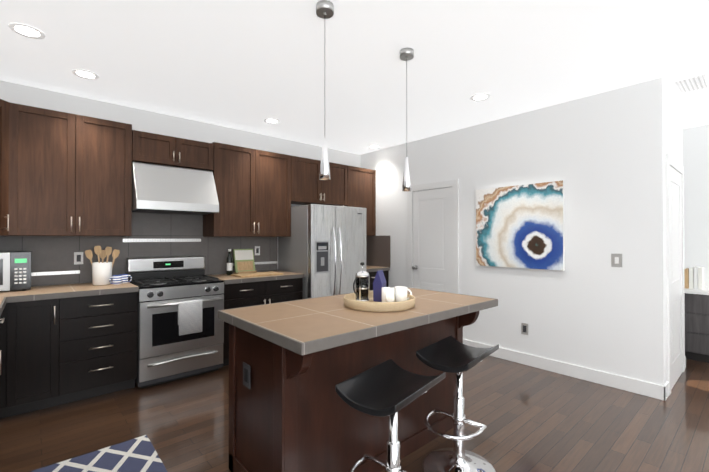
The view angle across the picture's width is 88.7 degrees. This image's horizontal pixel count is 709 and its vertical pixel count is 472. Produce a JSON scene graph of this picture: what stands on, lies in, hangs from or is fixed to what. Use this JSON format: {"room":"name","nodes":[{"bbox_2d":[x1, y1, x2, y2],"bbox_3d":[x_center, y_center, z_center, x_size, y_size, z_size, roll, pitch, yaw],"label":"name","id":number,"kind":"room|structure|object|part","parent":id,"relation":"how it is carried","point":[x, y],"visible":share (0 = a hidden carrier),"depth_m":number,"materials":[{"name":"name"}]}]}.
{"room":"kitchen","nodes":[
{"label":"kitchen","id":0,"kind":"room"},
{"bbox_2d":[0,80,360,286],"bbox_3d":[-0.955,0.031,4.994,7.040,2.700,0.120,0,-1,-41],"label":"wall","id":1,"kind":"structure","parent":0,"point":[149,121],"depth_m":3.94,"materials":[{"name":"white paint"}]},
{"bbox_2d":[0,99,19,238],"bbox_3d":[-2.981,-0.534,2.691,0.705,1.060,0.653,0,-1,-41],"label":"upper cabinet","id":2,"kind":"object","parent":1,"relation":"attached to","point":[9,112],"depth_m":2.88,"materials":[{"name":"brown wood"}]},
{"bbox_3d":[-2.759,-0.535,2.660,0.318,1.056,0.313,0,-1,-41],"label":"cab corner door","id":3,"kind":"part","parent":2,"relation":"part of","materials":[{"name":"brown wood"}]},
{"bbox_2d":[20,104,87,238],"bbox_3d":[-2.683,-0.532,3.128,0.529,1.060,0.392,0,-1,-41],"label":"upper cabinet","id":4,"kind":"object","parent":1,"relation":"attached to","point":[65,191],"depth_m":3.06,"materials":[{"name":"brown wood"}]},
{"bbox_2d":[88,117,135,238],"bbox_3d":[-2.404,-0.530,3.403,0.483,1.060,0.350,0,-1,-41],"label":"upper cabinet","id":5,"kind":"object","parent":1,"relation":"attached to","point":[111,144],"depth_m":3.33,"materials":[{"name":"brown wood"}]},
{"bbox_2d":[74,246,259,264],"bbox_3d":[-1.927,0.200,4.035,1.895,0.146,0.007,0,-1,-41],"label":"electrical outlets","id":6,"kind":"structure","parent":1,"relation":"attached to","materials":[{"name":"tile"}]},
{"bbox_2d":[132,161,218,214],"bbox_3d":[-1.874,-0.478,3.748,0.756,0.469,0.508,0,-1,-41],"label":"range hood","id":7,"kind":"object","parent":1,"relation":"attached to","point":[160,188],"visible":0.79,"depth_m":3.59,"materials":[{"name":"silver metal"}]},
{"bbox_2d":[136,130,215,170],"bbox_3d":[-1.934,-0.862,3.819,0.766,0.290,0.350,0,-1,-41],"label":"upper cabinet","id":8,"kind":"object","parent":1,"relation":"attached to","point":[153,148],"depth_m":3.68,"materials":[{"name":"brown wood"}]},
{"bbox_2d":[0,212,389,285],"bbox_3d":[-0.624,0.013,3.070,4.746,1.469,3.198,0,-1,-41],"label":"backsplash","id":9,"kind":"structure","parent":1,"relation":"attached to","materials":[{"name":"tile"}]},
{"bbox_2d":[200,142,295,238],"bbox_3d":[-1.259,-0.508,4.412,1.029,1.030,0.350,0,-1,-41],"label":"upper cabinet","id":10,"kind":"object","parent":1,"relation":"attached to","point":[256,189],"depth_m":4.24,"materials":[{"name":"brown wood"}]},
{"bbox_2d":[296,156,347,206],"bbox_3d":[-0.565,-0.729,5.027,0.938,0.580,0.350,0,-1,-41],"label":"upper cabinet","id":11,"kind":"object","parent":1,"relation":"attached to","point":[309,189],"depth_m":4.88,"materials":[{"name":"brown wood"}]},
{"bbox_2d":[348,165,375,234],"bbox_3d":[-0.022,-0.511,5.504,0.625,1.010,0.350,0,-1,-41],"label":"upper cabinet","id":12,"kind":"object","parent":1,"relation":"attached to","point":[361,181],"depth_m":5.44,"materials":[{"name":"brown wood"}]},
{"bbox_2d":[0,356,708,471],"bbox_3d":[1.533,1.412,2.165,7.040,0.100,7.640,0,-1,-41],"label":"floor","id":13,"kind":"structure","parent":0,"point":[533,419],"depth_m":2.61,"materials":[{"name":"brown wood"}]},
{"bbox_2d":[20,299,59,413],"bbox_3d":[-2.650,0.928,2.995,0.299,0.880,0.620,0,-1,-41],"label":"base cabinet","id":14,"kind":"object","parent":13,"relation":"on","point":[39,318],"depth_m":2.80,"materials":[{"name":"brown wood"}]},
{"bbox_2d":[0,291,7,306],"bbox_3d":[-2.158,0.458,1.706,0.645,0.040,3.188,0,-1,-41],"label":"countertop","id":15,"kind":"structure","parent":14,"relation":"on","point":[2,293],"depth_m":2.64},
{"bbox_2d":[31,435,167,471],"bbox_3d":[-0.978,1.351,1.437,0.710,0.012,2.130,0,-1,-41],"label":"rug","id":16,"kind":"object","parent":13,"relation":"on","point":[139,454],"visible":1,"depth_m":2.17,"materials":[{"name":"blue fabric"}]},
{"bbox_2d":[60,291,138,404],"bbox_3d":[-2.354,0.929,3.256,0.594,0.880,0.620,0,-1,-41],"label":"base cabinet","id":17,"kind":"object","parent":13,"relation":"on","point":[98,333],"depth_m":3.03,"materials":[{"name":"brown wood"}]},
{"bbox_2d":[4,283,138,302],"bbox_3d":[-2.441,0.468,3.160,0.855,0.040,0.635,0,-1,-41],"label":"countertop","id":18,"kind":"structure","parent":17,"relation":"on","point":[54,290],"depth_m":2.98,"materials":[{"name":"beige tile"}]},
{"bbox_2d":[0,251,30,290],"bbox_3d":[-2.939,0.289,2.918,0.500,0.313,0.322,0,-1,-41],"label":"microwave","id":19,"kind":"object","parent":18,"relation":"on","point":[15,270],"visible":1,"depth_m":2.90,"materials":[{"name":"grey paint"}]},
{"bbox_2d":[85,246,119,285],"bbox_3d":[-2.324,0.268,3.343,0.263,0.359,0.156,0,-1,-41],"label":"utensil crock","id":20,"kind":"object","parent":18,"relation":"on","point":[102,273],"visible":0.98,"depth_m":3.29,"materials":[{"name":"white ceramic"}]},
{"bbox_2d":[109,274,131,284],"bbox_3d":[-2.194,0.406,3.397,0.191,0.085,0.142,0,-1,-41],"label":"towel","id":21,"kind":"object","parent":18,"relation":"on","point":[119,279],"visible":1,"depth_m":3.34,"materials":[{"name":"white fabric"}]},
{"bbox_2d":[126,256,223,387],"bbox_3d":[-1.804,0.797,3.662,0.764,1.150,0.713,0,-1,-41],"label":"range","id":22,"kind":"object","parent":13,"relation":"on","point":[180,333],"visible":0.96,"depth_m":3.45,"materials":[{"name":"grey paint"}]},
{"bbox_3d":[-1.599,0.896,3.428,0.656,0.561,0.080,0,-1,-41],"label":"handle","id":23,"kind":"part","parent":22,"relation":"part of","materials":[{"name":"silver metal"}]},
{"bbox_2d":[178,299,201,335],"bbox_3d":[-1.555,0.765,3.432,0.210,0.311,0.038,0,-1,-41],"label":"towel","id":24,"kind":"object","parent":22,"relation":"hanging from","point":[189,310],"depth_m":3.42,"materials":[{"name":"white fabric"}]},
{"bbox_2d":[223,279,302,365],"bbox_3d":[-1.193,0.936,4.281,0.972,0.880,0.620,0,-1,-41],"label":"base cabinet","id":25,"kind":"object","parent":13,"relation":"on","point":[236,295],"depth_m":3.98,"materials":[{"name":"brown wood"}]},
{"bbox_2d":[207,271,303,282],"bbox_3d":[-1.182,0.475,4.271,0.971,0.040,0.635,0,-1,-41],"label":"countertop","id":26,"kind":"structure","parent":25,"relation":"on","point":[286,275],"depth_m":4.05,"materials":[{"name":"beige tile"}]},
{"bbox_2d":[227,249,232,274],"bbox_3d":[-1.450,0.303,4.208,0.066,0.301,0.066,0,-1,-41],"label":"oil bottle","id":27,"kind":"object","parent":26,"relation":"on","point":[229,264],"visible":0.92,"depth_m":4.18,"materials":[{"name":"black glass"}]},
{"bbox_2d":[233,249,256,273],"bbox_3d":[-1.327,0.307,4.393,0.250,0.296,0.145,0,-1,-41],"label":"cookbook stand","id":28,"kind":"object","parent":26,"relation":"on","point":[244,262],"visible":0.94,"depth_m":4.39,"materials":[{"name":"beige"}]},
{"bbox_2d":[231,271,282,277],"bbox_3d":[-1.125,0.445,4.201,0.520,0.018,0.280,0,-1,-41],"label":"cutting board","id":29,"kind":"object","parent":26,"relation":"on","point":[243,275],"visible":1,"depth_m":4.11,"materials":[{"name":"brown wood"}]},
{"bbox_2d":[278,204,365,298],"bbox_3d":[-0.404,0.502,4.814,0.900,1.755,0.833,0,-1,-41],"label":"fridge","id":30,"kind":"object","parent":13,"relation":"on","point":[322,248],"visible":0.62,"depth_m":4.48,"materials":[{"name":"grey metal"}]},
{"bbox_2d":[222,307,485,471],"bbox_3d":[0.071,0.924,2.342,1.514,0.879,0.784,0,-1,-41],"label":"kitchen island","id":31,"kind":"object","parent":13,"relation":"on","point":[293,364],"depth_m":1.93,"materials":[{"name":"brown wood"}]},
{"bbox_2d":[243,362,249,388],"bbox_3d":[-0.578,0.746,1.940,0.006,0.120,0.080,0,-1,-41],"label":"outlet","id":32,"kind":"object","parent":31,"relation":"attached to","point":[246,365],"depth_m":1.94,"materials":[{"name":"grey paint"}]},
{"bbox_2d":[218,287,497,354],"bbox_3d":[0.099,0.460,2.326,1.595,0.044,0.870,0,-1,-41],"label":"island countertop","id":33,"kind":"structure","parent":31,"relation":"on","point":[303,325],"depth_m":1.95,"materials":[{"name":"beige tile"}]},
{"bbox_2d":[343,291,414,311],"bbox_3d":[0.155,0.409,2.290,0.452,0.056,0.452,0,-1,-41],"label":"tray","id":34,"kind":"object","parent":33,"relation":"on","point":[370,305],"visible":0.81,"depth_m":2.10,"materials":[{"name":"wood"}]},
{"bbox_2d":[353,262,368,301],"bbox_3d":[0.039,0.300,2.381,0.128,0.254,0.094,0,-1,-41],"label":"press","id":35,"kind":"object","parent":34,"relation":"on","point":[361,286],"visible":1,"depth_m":2.35,"materials":[{"name":"clear glass"}]},
{"bbox_2d":[373,270,385,301],"bbox_3d":[0.168,0.328,2.397,0.060,0.198,0.096,0,0,24],"label":"carton","id":36,"kind":"object","parent":34,"relation":"on","point":[379,282],"visible":0.73,"depth_m":2.36,"materials":[{"name":"blue"}]},
{"bbox_2d":[382,286,411,301],"bbox_3d":[0.259,0.379,2.334,0.215,0.095,0.113,0,-1,-41],"label":"mugs","id":37,"kind":"object","parent":34,"relation":"on","point":[388,293],"visible":0.85,"depth_m":2.31,"materials":[{"name":"white ceramic"}]},
{"bbox_2d":[366,267,389,289],"bbox_3d":[0.078,0.944,5.403,0.595,0.880,0.620,0,-1,-41],"label":"base cabinet","id":38,"kind":"object","parent":13,"relation":"on","point":[372,274],"depth_m":5.16,"materials":[{"name":"brown wood"}]},
{"bbox_2d":[366,267,387,270],"bbox_3d":[0.086,0.483,5.390,0.586,0.040,0.635,0,-1,-41],"label":"countertop","id":39,"kind":"structure","parent":38,"relation":"on","point":[367,268],"depth_m":5.20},
{"bbox_2d":[335,359,445,471],"bbox_3d":[0.176,1.003,1.651,0.496,0.711,0.420,0,-1,-41],"label":"stool","id":40,"kind":"object","parent":13,"relation":"on","point":[390,388],"visible":1,"depth_m":1.63,"materials":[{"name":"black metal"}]},
{"bbox_3d":[0.180,1.054,1.653,0.488,0.609,0.420,0,-1,-41],"label":"frame","id":41,"kind":"part","parent":40,"relation":"part of","materials":[{"name":"silver metal"}]},
{"bbox_3d":[0.176,0.698,1.652,0.495,0.101,0.381,0,-1,-41],"label":"seat","id":42,"kind":"part","parent":40,"relation":"part of","materials":[{"name":"black leather"}]},
{"bbox_2d":[416,336,498,471],"bbox_3d":[0.611,1.006,2.114,0.492,0.711,0.420,0,-1,-41],"label":"stool","id":43,"kind":"object","parent":13,"relation":"on","point":[450,354],"visible":1,"depth_m":2.09,"materials":[{"name":"silver metal"}]},
{"bbox_3d":[0.609,0.701,2.114,0.487,0.101,0.368,0,-1,-41],"label":"seat","id":44,"kind":"part","parent":43,"relation":"part of","materials":[{"name":"black leather"}]},
{"bbox_2d":[685,293,708,362],"bbox_3d":[3.908,1.006,4.197,0.546,0.740,1.900,0,-1,-41],"label":"base cabinet","id":45,"kind":"object","parent":13,"relation":"on","point":[696,324],"depth_m":3.96,"materials":[{"name":"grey wood"}]},
{"bbox_2d":[684,285,708,296],"bbox_3d":[3.897,0.618,4.190,0.576,0.036,1.940,0,-1,-41],"label":"countertop","id":46,"kind":"structure","parent":45,"relation":"on","point":[705,292],"depth_m":3.98,"materials":[{"name":"white stone"}]},
{"bbox_2d":[684,266,703,289],"bbox_3d":[3.904,0.474,4.162,0.190,0.250,0.148,0,-1,-41],"label":"books","id":47,"kind":"object","parent":46,"relation":"on","point":[694,277],"visible":1,"depth_m":4.11,"materials":[{"name":"white paper"}]},
{"bbox_2d":[0,0,708,154],"bbox_3d":[1.533,-1.398,2.184,7.040,0.120,7.640,0,-1,-41],"label":"ceiling","id":48,"kind":"structure","parent":0,"point":[341,79],"depth_m":2.72,"materials":[{"name":"white paint"}]},
{"bbox_2d":[8,23,45,38],"bbox_3d":[-2.133,-1.333,2.363,0.184,0.005,0.184,0,-1,-41],"label":"recessed light","id":49,"kind":"object","parent":48,"relation":"in","point":[25,30],"visible":1,"depth_m":2.36,"materials":[{"name":"white"}]},
{"bbox_2d":[72,69,98,79],"bbox_3d":[-2.214,-1.329,2.984,0.184,0.005,0.184,0,-1,-41],"label":"recessed light","id":50,"kind":"object","parent":48,"relation":"in","point":[85,74],"visible":1,"depth_m":2.98,"materials":[{"name":"white"}]},
{"bbox_2d":[264,118,279,123],"bbox_3d":[-0.950,-1.321,4.166,0.184,0.005,0.184,0,-1,-41],"label":"recessed light","id":51,"kind":"object","parent":48,"relation":"in","point":[271,120],"visible":0.98,"depth_m":4.16,"materials":[{"name":"white"}]},
{"bbox_2d":[316,0,333,179],"bbox_3d":[-0.172,-0.833,2.102,0.104,1.009,0.104,0,-1,-41],"label":"pendant light","id":52,"kind":"object","parent":48,"relation":"hanging from","point":[324,9],"visible":1,"depth_m":2.08,"materials":[{"name":"white glass"}]},
{"bbox_2d":[368,145,380,147],"bbox_3d":[0.291,-1.313,5.329,0.184,0.005,0.184,0,-1,-41],"label":"recessed light","id":53,"kind":"object","parent":48,"relation":"in","point":[374,146],"visible":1,"depth_m":5.32,"materials":[{"name":"white"}]},
{"bbox_2d":[399,48,413,190],"bbox_3d":[0.377,-0.829,2.614,0.104,1.009,0.104,0,-1,-41],"label":"pendant light","id":54,"kind":"object","parent":48,"relation":"hanging from","point":[406,54],"visible":1,"depth_m":2.59,"materials":[{"name":"white glass"}]},
{"bbox_2d":[470,93,489,100],"bbox_3d":[1.202,-1.326,3.465,0.184,0.005,0.184,0,-1,-41],"label":"recessed light","id":55,"kind":"object","parent":48,"relation":"in","point":[480,97],"visible":1,"depth_m":3.46,"materials":[{"name":"white"}]},
{"bbox_2d":[673,73,708,93],"bbox_3d":[2.948,-1.322,3.165,0.400,0.018,0.200,0,-1,-41],"label":"ceiling vent","id":56,"kind":"object","parent":48,"relation":"in","point":[692,83],"visible":0.98,"depth_m":3.14,"materials":[{"name":"white metal"}]},
{"bbox_2d":[361,77,682,385],"bbox_3d":[1.769,0.030,4.816,1.150,2.700,3.750,0,-1,-41],"label":"wall","id":57,"kind":"structure","parent":0,"point":[602,155],"depth_m":3.51,"materials":[{"name":"white paint"}]},
{"bbox_2d":[407,179,458,293],"bbox_3d":[0.994,0.340,4.764,0.078,2.080,0.810,0,-1,-41],"label":"door","id":58,"kind":"structure","parent":57,"relation":"attached to","point":[433,236],"depth_m":4.76,"materials":[{"name":"white wood"}]},
{"bbox_2d":[476,180,564,270],"bbox_3d":[1.756,-0.101,3.933,0.036,0.890,0.940,0,-1,-41],"label":"picture","id":59,"kind":"object","parent":57,"relation":"attached to","point":[519,226],"visible":1,"depth_m":3.87,"materials":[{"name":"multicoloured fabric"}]},
{"bbox_2d":[521,323,527,334],"bbox_3d":[1.821,0.994,3.876,0.007,0.120,0.070,0,-1,-41],"label":"outlet","id":60,"kind":"object","parent":57,"relation":"attached to","point":[524,328],"visible":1,"depth_m":3.88,"materials":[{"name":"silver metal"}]},
{"bbox_2d":[463,339,667,400],"bbox_3d":[1.944,1.313,3.746,0.034,0.120,1.954,0,-1,-41],"label":"baseboard","id":61,"kind":"structure","parent":57,"relation":"attached to","point":[652,390],"depth_m":3.46,"materials":[{"name":"white wood"}]},
{"bbox_2d":[611,254,621,266],"bbox_3d":[2.363,0.220,3.266,0.008,0.120,0.080,0,-1,-41],"label":"switch plate","id":62,"kind":"object","parent":57,"relation":"attached to","point":[616,260],"visible":1,"depth_m":3.26,"materials":[{"name":"silver metal"}]},
{"bbox_2d":[666,154,684,394],"bbox_3d":[3.034,0.331,3.418,0.890,2.080,0.018,0,-1,-41],"label":"door","id":63,"kind":"structure","parent":57,"relation":"attached to","point":[675,268],"depth_m":3.38,"materials":[{"name":"white wood"}]},
{"bbox_2d":[683,124,708,286],"bbox_3d":[4.127,0.028,4.464,0.120,2.700,7.400,0,-1,-41],"label":"wall","id":64,"kind":"structure","parent":0,"point":[696,187],"depth_m":4.37,"materials":[{"name":"white paint"}]}
]}

